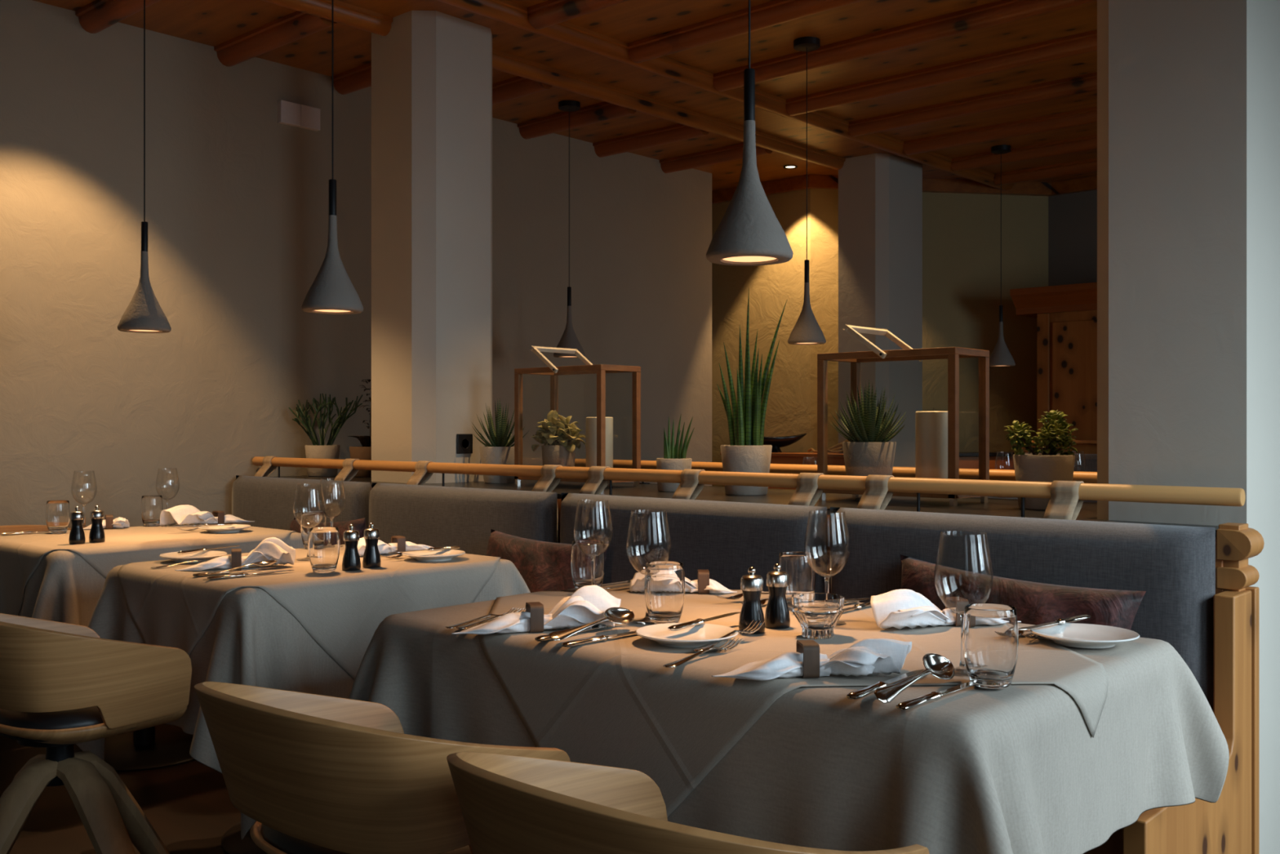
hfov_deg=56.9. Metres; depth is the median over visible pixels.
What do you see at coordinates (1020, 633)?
fork
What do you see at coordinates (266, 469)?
strap
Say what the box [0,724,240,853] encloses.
floor
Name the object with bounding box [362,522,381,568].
pepper mill
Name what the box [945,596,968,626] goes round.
napkin ring
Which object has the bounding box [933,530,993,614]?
bowl
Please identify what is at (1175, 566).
bench backrest
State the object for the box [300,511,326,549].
water tumbler
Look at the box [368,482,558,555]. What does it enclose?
bench backrest
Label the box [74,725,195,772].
table base
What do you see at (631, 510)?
bowl
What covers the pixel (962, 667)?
wine glass
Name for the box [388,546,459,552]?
table knife
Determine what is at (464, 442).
wall socket
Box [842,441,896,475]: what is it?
pot
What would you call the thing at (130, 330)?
diffuser
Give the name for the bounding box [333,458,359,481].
strap
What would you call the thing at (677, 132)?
beam
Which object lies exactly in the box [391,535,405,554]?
napkin ring
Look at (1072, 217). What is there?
wall
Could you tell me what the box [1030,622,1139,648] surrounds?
plate
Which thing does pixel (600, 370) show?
lantern
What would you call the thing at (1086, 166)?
beam
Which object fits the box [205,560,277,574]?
spoon
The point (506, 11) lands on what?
beam
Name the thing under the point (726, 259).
diffuser
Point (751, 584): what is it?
pepper mill
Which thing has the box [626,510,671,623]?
wine glass
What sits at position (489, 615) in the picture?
fork
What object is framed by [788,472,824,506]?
strap
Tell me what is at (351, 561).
pepper mill
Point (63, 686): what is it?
armchair
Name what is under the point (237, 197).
wall
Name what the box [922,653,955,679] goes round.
bowl
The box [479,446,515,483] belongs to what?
pot
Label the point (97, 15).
beam
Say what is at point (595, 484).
strap
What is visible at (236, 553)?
napkin ring
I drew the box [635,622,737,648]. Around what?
plate
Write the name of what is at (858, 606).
table knife
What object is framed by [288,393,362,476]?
potted plant
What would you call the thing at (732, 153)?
beam
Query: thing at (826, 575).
bowl
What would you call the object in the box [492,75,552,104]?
beam
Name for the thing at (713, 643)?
fork
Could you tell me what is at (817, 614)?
glass bowl
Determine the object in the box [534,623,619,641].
table knife
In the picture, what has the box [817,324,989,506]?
lantern
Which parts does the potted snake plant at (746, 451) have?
pot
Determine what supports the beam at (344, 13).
attached to the wall at (962, 232)
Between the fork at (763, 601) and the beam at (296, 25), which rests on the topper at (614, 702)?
the fork at (763, 601)
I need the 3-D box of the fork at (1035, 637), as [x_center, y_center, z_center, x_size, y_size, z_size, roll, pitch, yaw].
[0.733,0.364,2.107,0.025,0.013,0.200,0,0,40]
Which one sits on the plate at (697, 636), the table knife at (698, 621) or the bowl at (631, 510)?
the table knife at (698, 621)
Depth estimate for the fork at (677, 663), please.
1.89 m
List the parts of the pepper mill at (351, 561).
knob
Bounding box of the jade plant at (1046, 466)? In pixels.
[1004,409,1078,510]
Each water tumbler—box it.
[45,500,70,533]
[140,495,163,526]
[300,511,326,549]
[308,526,339,573]
[570,539,604,590]
[644,560,684,624]
[777,551,815,610]
[962,603,1018,688]
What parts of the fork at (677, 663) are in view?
handle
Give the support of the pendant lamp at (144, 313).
hanging from the ceiling
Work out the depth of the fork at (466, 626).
2.20 m
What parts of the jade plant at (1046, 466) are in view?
pot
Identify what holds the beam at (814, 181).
attached to the wall at (962, 232)
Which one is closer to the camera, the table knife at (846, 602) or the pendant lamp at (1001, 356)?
the table knife at (846, 602)
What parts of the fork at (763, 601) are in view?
handle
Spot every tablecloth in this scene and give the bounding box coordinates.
[17,532,304,626]
[75,559,530,839]
[348,580,1229,853]
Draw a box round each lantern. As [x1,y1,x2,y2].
[514,345,640,486]
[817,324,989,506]
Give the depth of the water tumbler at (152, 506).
4.40 m
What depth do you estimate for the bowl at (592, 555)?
2.57 m
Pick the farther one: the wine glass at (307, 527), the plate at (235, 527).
the plate at (235, 527)
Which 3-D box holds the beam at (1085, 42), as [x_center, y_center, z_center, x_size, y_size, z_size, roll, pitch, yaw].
[2.575,-1.665,4.573,4.810,0.070,0.124,0,0,42]
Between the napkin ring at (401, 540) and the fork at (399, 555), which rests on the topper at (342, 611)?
the fork at (399, 555)
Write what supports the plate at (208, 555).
on the topper at (342, 611)
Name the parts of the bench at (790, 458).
rail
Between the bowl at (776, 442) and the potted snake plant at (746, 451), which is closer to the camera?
the potted snake plant at (746, 451)
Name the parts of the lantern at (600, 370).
post, post, handle, post, post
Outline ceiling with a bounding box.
[32,0,1097,191]
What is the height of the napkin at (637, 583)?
0.058 m
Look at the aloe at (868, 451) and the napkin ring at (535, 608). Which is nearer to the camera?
the napkin ring at (535, 608)
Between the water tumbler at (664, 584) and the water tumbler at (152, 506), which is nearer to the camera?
the water tumbler at (664, 584)
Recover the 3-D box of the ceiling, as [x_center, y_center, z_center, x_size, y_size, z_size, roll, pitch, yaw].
[-0.239,-1.750,4.024,8.650,0.100,10.850,0,0,42]
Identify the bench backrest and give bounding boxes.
[231,475,372,530]
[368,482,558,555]
[560,492,826,592]
[830,506,1215,711]
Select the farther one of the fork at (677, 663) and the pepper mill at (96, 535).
the pepper mill at (96, 535)
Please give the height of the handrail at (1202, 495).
0.094 m
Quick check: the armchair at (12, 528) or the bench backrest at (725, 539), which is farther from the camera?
the armchair at (12, 528)
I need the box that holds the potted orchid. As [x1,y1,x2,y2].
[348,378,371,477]
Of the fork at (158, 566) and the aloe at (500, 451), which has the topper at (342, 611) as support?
the fork at (158, 566)
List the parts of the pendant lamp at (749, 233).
stem, cord, lamp shade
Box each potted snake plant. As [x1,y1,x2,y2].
[656,415,694,492]
[716,287,787,495]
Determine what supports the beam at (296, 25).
attached to the wall at (237, 197)
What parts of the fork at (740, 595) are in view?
handle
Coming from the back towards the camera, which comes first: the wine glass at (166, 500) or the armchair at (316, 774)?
the wine glass at (166, 500)
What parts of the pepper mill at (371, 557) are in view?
knob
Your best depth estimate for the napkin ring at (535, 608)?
2.13 m
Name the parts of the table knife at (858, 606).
blade, handle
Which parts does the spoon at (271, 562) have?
handle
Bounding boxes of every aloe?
[471,398,528,483]
[829,379,906,475]
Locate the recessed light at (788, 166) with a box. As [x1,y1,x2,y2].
[782,164,797,168]
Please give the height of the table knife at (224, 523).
0.012 m
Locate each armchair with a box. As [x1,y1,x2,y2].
[0,524,71,533]
[0,613,191,853]
[194,681,570,853]
[446,751,928,853]
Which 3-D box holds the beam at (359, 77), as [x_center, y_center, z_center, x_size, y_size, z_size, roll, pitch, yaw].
[-1.156,-1.663,5.500,0.810,0.075,0.124,0,0,42]
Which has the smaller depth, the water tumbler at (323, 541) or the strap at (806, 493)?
the water tumbler at (323, 541)
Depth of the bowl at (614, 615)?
2.15 m
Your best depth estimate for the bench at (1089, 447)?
7.00 m
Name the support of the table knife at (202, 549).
on the plate at (208, 555)
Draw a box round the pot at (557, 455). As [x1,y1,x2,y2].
[541,444,575,466]
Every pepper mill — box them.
[68,506,85,544]
[88,505,105,542]
[342,524,360,570]
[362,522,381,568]
[738,566,764,634]
[764,563,790,628]
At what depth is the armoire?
7.46 m
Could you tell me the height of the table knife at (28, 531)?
0.012 m
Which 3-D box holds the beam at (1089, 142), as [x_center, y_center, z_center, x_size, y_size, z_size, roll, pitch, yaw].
[3.791,-1.665,5.919,4.810,0.070,0.124,0,0,42]
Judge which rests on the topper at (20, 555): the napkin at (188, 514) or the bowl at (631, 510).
the napkin at (188, 514)
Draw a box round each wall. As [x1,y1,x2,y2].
[0,0,711,528]
[711,188,1048,486]
[1048,189,1097,285]
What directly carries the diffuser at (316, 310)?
attached to the pendant lamp at (331, 291)
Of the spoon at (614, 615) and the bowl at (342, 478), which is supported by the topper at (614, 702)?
the spoon at (614, 615)
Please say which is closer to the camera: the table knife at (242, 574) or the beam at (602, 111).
the table knife at (242, 574)
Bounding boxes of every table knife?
[0,529,71,535]
[166,522,233,527]
[177,545,239,554]
[192,566,275,576]
[206,569,293,579]
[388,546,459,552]
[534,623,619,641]
[560,630,636,647]
[601,579,631,586]
[603,583,630,589]
[667,611,740,631]
[790,598,859,612]
[842,601,871,611]
[846,669,924,699]
[895,681,976,710]
[1017,614,1091,630]
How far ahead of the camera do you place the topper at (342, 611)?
2.97 m
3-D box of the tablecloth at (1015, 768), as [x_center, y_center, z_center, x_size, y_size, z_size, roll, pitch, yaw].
[0.207,0.619,2.221,1.522,0.487,0.980,0,0,42]
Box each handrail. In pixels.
[252,456,1245,517]
[574,458,1097,484]
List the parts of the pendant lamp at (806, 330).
stem, lamp shade, cord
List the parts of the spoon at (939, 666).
handle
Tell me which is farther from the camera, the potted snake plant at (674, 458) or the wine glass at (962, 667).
the potted snake plant at (674, 458)
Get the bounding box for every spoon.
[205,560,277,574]
[548,607,634,640]
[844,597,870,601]
[873,653,955,702]
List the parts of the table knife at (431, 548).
blade, handle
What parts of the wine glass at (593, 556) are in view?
stem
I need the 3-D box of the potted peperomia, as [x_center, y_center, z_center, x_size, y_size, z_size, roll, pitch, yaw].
[-0.318,0.065,4.665,0.228,0.264,0.162,0,0,1]
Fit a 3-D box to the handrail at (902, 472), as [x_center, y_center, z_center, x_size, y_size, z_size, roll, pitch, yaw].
[0.580,0.183,4.274,2.530,0.094,0.056,0,0,42]
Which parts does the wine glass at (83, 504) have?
stem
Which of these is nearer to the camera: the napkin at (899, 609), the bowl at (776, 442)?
the napkin at (899, 609)
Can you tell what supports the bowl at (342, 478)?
on the wine glass at (330, 517)
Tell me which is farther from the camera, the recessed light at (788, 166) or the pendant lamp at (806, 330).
the recessed light at (788, 166)
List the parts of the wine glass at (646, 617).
stem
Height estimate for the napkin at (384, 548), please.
0.054 m
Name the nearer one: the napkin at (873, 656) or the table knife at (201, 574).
the napkin at (873, 656)
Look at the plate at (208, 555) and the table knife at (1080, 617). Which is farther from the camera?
the plate at (208, 555)
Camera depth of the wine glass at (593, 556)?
2.58 m
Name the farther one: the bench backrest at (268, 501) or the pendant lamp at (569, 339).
the pendant lamp at (569, 339)
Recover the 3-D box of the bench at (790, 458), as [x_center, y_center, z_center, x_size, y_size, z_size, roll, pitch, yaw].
[0.884,0.624,7.490,1.130,0.912,0.700,0,0,42]
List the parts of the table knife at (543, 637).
handle, blade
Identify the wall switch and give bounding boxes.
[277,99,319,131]
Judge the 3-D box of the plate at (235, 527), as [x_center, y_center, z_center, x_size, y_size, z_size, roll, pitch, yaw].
[-1.473,0.362,4.188,0.177,0.020,0.177,0,0,42]
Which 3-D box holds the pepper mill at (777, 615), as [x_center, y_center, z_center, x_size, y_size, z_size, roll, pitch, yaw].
[0.255,0.312,2.195,0.048,0.118,0.048,0,0,42]
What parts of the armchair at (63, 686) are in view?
leg, leg, leg, backrest, leg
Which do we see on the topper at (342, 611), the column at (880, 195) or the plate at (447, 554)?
the plate at (447, 554)
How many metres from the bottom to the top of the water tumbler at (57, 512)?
0.113 m
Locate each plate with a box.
[159,550,226,563]
[198,524,250,533]
[401,549,465,561]
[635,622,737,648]
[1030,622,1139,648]
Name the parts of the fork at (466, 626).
handle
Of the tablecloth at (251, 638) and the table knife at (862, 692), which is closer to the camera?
the table knife at (862, 692)
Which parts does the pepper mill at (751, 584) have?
knob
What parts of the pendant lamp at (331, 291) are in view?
lamp shade, cord, stem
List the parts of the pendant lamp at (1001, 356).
stem, cord, lamp shade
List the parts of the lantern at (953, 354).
post, post, handle, post, post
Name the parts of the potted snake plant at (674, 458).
pot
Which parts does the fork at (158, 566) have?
handle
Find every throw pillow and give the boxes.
[288,517,366,544]
[485,528,608,592]
[900,554,1146,630]
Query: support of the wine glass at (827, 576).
on the topper at (614, 702)
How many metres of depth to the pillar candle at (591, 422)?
4.50 m
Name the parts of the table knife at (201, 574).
handle, blade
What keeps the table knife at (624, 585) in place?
on the tablecloth at (1015, 768)
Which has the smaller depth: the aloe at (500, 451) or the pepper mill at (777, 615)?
the pepper mill at (777, 615)
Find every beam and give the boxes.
[75,0,159,33]
[213,10,337,66]
[262,0,845,170]
[333,62,371,94]
[437,0,1015,190]
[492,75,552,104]
[517,101,635,139]
[527,0,628,29]
[592,123,709,157]
[628,0,863,62]
[659,142,772,173]
[711,174,1097,204]
[713,0,1097,91]
[785,29,1097,115]
[848,71,1097,137]
[902,106,1097,155]
[951,134,1097,171]
[993,158,1097,186]
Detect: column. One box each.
[371,10,492,483]
[838,153,922,466]
[1097,0,1279,853]
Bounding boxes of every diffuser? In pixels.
[129,329,159,331]
[315,309,349,311]
[722,256,776,262]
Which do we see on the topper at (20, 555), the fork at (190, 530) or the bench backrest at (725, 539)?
the fork at (190, 530)
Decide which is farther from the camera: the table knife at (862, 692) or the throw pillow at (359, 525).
the throw pillow at (359, 525)
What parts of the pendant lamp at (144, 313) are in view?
stem, lamp shade, cord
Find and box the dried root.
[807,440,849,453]
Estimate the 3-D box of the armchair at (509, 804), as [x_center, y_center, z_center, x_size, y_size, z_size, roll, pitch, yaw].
[0.058,0.757,1.406,0.540,0.759,0.572,0,0,-22]
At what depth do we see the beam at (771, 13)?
4.89 m
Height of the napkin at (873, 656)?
0.053 m
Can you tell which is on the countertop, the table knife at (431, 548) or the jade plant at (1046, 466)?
the jade plant at (1046, 466)
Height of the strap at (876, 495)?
0.100 m
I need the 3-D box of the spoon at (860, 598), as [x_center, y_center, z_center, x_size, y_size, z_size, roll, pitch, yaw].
[0.418,0.355,2.407,0.041,0.013,0.198,0,0,38]
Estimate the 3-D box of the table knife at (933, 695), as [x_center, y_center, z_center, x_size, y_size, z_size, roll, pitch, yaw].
[0.418,0.366,1.626,0.020,0.012,0.230,0,0,43]
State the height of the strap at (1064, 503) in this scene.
0.100 m
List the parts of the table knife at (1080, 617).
blade, handle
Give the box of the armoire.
[1009,282,1097,439]
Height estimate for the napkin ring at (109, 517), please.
0.050 m
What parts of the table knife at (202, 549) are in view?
handle, blade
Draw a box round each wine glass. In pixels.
[71,471,97,528]
[155,468,179,509]
[293,484,324,560]
[317,478,346,546]
[573,501,613,585]
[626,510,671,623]
[804,510,849,626]
[933,530,993,676]
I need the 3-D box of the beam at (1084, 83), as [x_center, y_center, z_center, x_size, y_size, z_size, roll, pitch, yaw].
[2.980,-1.665,5.022,4.810,0.070,0.124,0,0,42]
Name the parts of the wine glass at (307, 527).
stem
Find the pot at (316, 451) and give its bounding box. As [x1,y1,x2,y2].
[304,444,340,476]
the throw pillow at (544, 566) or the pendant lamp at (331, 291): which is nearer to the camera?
the pendant lamp at (331, 291)
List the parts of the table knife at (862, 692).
handle, blade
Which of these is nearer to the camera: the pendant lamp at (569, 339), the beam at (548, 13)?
the beam at (548, 13)
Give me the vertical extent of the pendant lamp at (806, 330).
1.333 m
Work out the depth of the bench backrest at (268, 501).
4.94 m
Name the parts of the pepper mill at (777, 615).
knob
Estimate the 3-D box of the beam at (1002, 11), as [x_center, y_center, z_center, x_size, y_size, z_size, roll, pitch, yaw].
[2.170,-1.665,4.125,4.810,0.070,0.124,0,0,42]
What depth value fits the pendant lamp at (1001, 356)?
7.14 m
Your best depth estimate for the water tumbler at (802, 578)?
2.38 m
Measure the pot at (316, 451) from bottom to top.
0.145 m
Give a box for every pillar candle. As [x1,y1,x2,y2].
[586,417,613,467]
[915,408,947,478]
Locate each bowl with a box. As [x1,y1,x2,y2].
[253,560,277,565]
[293,484,324,527]
[317,478,346,518]
[573,501,613,556]
[604,607,634,623]
[626,510,671,574]
[763,433,806,452]
[804,510,849,577]
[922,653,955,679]
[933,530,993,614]
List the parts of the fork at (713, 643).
handle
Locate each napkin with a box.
[83,517,129,529]
[160,504,254,525]
[174,537,295,570]
[357,537,433,555]
[451,585,621,634]
[629,569,737,593]
[711,638,911,680]
[870,589,1021,629]
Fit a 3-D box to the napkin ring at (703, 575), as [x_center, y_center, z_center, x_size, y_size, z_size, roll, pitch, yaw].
[0.142,0.346,2.645,0.024,0.050,0.051,0,0,0]
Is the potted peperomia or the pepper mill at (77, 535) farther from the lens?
the potted peperomia
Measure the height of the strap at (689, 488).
0.100 m
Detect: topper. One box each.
[0,524,296,615]
[116,544,500,679]
[479,589,1108,817]
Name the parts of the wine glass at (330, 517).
stem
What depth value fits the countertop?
3.76 m
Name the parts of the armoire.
cornice, door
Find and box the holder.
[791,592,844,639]
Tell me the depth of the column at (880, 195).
7.44 m
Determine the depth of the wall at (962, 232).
8.18 m
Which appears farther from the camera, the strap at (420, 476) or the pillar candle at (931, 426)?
the strap at (420, 476)
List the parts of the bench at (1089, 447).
panel, rail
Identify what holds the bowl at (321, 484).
on the wine glass at (307, 527)
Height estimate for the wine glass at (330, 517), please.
0.212 m
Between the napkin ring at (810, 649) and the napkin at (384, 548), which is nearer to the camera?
the napkin ring at (810, 649)
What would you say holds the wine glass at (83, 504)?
on the tablecloth at (64, 587)
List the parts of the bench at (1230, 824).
panel, panel, carved knob, carved knob, corner post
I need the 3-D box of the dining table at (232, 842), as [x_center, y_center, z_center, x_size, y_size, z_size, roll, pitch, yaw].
[-0.902,0.757,3.275,0.694,0.745,0.814,0,0,42]
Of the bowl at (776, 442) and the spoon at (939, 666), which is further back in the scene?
the bowl at (776, 442)
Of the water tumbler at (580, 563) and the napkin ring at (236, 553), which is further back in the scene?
the napkin ring at (236, 553)
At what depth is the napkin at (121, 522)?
4.30 m
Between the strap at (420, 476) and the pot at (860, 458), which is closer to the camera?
the pot at (860, 458)
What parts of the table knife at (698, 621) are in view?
handle, blade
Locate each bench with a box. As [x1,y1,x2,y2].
[371,487,1264,853]
[720,452,844,489]
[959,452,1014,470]
[1022,440,1097,502]
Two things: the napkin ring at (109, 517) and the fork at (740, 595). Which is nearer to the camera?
the fork at (740, 595)
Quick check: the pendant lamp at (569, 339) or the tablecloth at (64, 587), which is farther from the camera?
the pendant lamp at (569, 339)
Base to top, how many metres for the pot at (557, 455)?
0.125 m
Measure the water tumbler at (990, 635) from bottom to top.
0.113 m
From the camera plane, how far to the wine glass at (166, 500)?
4.58 m
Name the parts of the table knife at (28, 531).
handle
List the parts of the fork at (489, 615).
handle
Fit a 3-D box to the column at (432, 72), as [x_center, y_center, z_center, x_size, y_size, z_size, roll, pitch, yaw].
[-0.891,-0.285,5.070,0.420,2.830,0.430,0,0,42]
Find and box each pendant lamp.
[117,0,171,333]
[301,0,363,314]
[553,100,585,357]
[706,0,793,266]
[787,36,826,344]
[989,144,1015,366]
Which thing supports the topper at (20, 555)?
on the tablecloth at (64, 587)
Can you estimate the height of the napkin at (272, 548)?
0.076 m
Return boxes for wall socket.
[456,433,472,453]
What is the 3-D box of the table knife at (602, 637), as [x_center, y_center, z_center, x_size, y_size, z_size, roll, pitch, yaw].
[-0.049,0.366,2.066,0.020,0.012,0.230,0,0,44]
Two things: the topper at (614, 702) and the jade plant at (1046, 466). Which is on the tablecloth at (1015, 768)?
the topper at (614, 702)
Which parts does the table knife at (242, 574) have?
handle, blade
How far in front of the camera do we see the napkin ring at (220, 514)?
4.50 m
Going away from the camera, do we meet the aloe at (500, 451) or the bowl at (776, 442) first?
the aloe at (500, 451)
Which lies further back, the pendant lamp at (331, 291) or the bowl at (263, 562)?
the pendant lamp at (331, 291)
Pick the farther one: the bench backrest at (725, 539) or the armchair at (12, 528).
the armchair at (12, 528)
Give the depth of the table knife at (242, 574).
2.91 m
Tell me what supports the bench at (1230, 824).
on the floor
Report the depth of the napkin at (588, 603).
2.15 m
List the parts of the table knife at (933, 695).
handle, blade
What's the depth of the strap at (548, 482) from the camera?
4.07 m
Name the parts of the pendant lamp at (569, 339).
stem, lamp shade, cord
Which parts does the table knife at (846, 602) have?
handle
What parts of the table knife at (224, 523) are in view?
blade, handle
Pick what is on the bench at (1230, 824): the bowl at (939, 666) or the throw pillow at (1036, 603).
the throw pillow at (1036, 603)
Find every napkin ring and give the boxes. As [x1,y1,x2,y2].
[105,514,113,528]
[212,510,224,523]
[231,548,241,568]
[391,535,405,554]
[525,601,543,632]
[697,569,709,593]
[795,640,819,678]
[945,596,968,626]
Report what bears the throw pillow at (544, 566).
on the bench at (1230, 824)
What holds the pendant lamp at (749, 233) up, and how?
hanging from the ceiling
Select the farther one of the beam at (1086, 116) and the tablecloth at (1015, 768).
the beam at (1086, 116)
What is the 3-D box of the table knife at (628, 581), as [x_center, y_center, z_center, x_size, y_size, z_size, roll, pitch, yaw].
[-0.034,0.366,2.780,0.020,0.012,0.230,0,0,44]
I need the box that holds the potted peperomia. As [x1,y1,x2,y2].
[530,409,586,466]
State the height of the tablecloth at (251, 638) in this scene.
0.563 m
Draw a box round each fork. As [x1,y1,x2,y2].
[151,556,217,568]
[177,527,198,531]
[380,554,402,558]
[444,607,521,628]
[456,608,525,628]
[662,637,742,667]
[693,619,764,651]
[713,592,768,599]
[739,598,768,605]
[1017,626,1024,636]
[1022,634,1046,639]
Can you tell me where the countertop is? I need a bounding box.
[272,474,1218,537]
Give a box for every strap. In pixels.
[253,456,277,476]
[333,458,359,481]
[406,460,433,484]
[532,464,561,492]
[578,466,609,494]
[671,468,705,499]
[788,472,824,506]
[856,475,893,510]
[1043,480,1084,519]
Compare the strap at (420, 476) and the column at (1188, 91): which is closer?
the column at (1188, 91)
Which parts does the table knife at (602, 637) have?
handle, blade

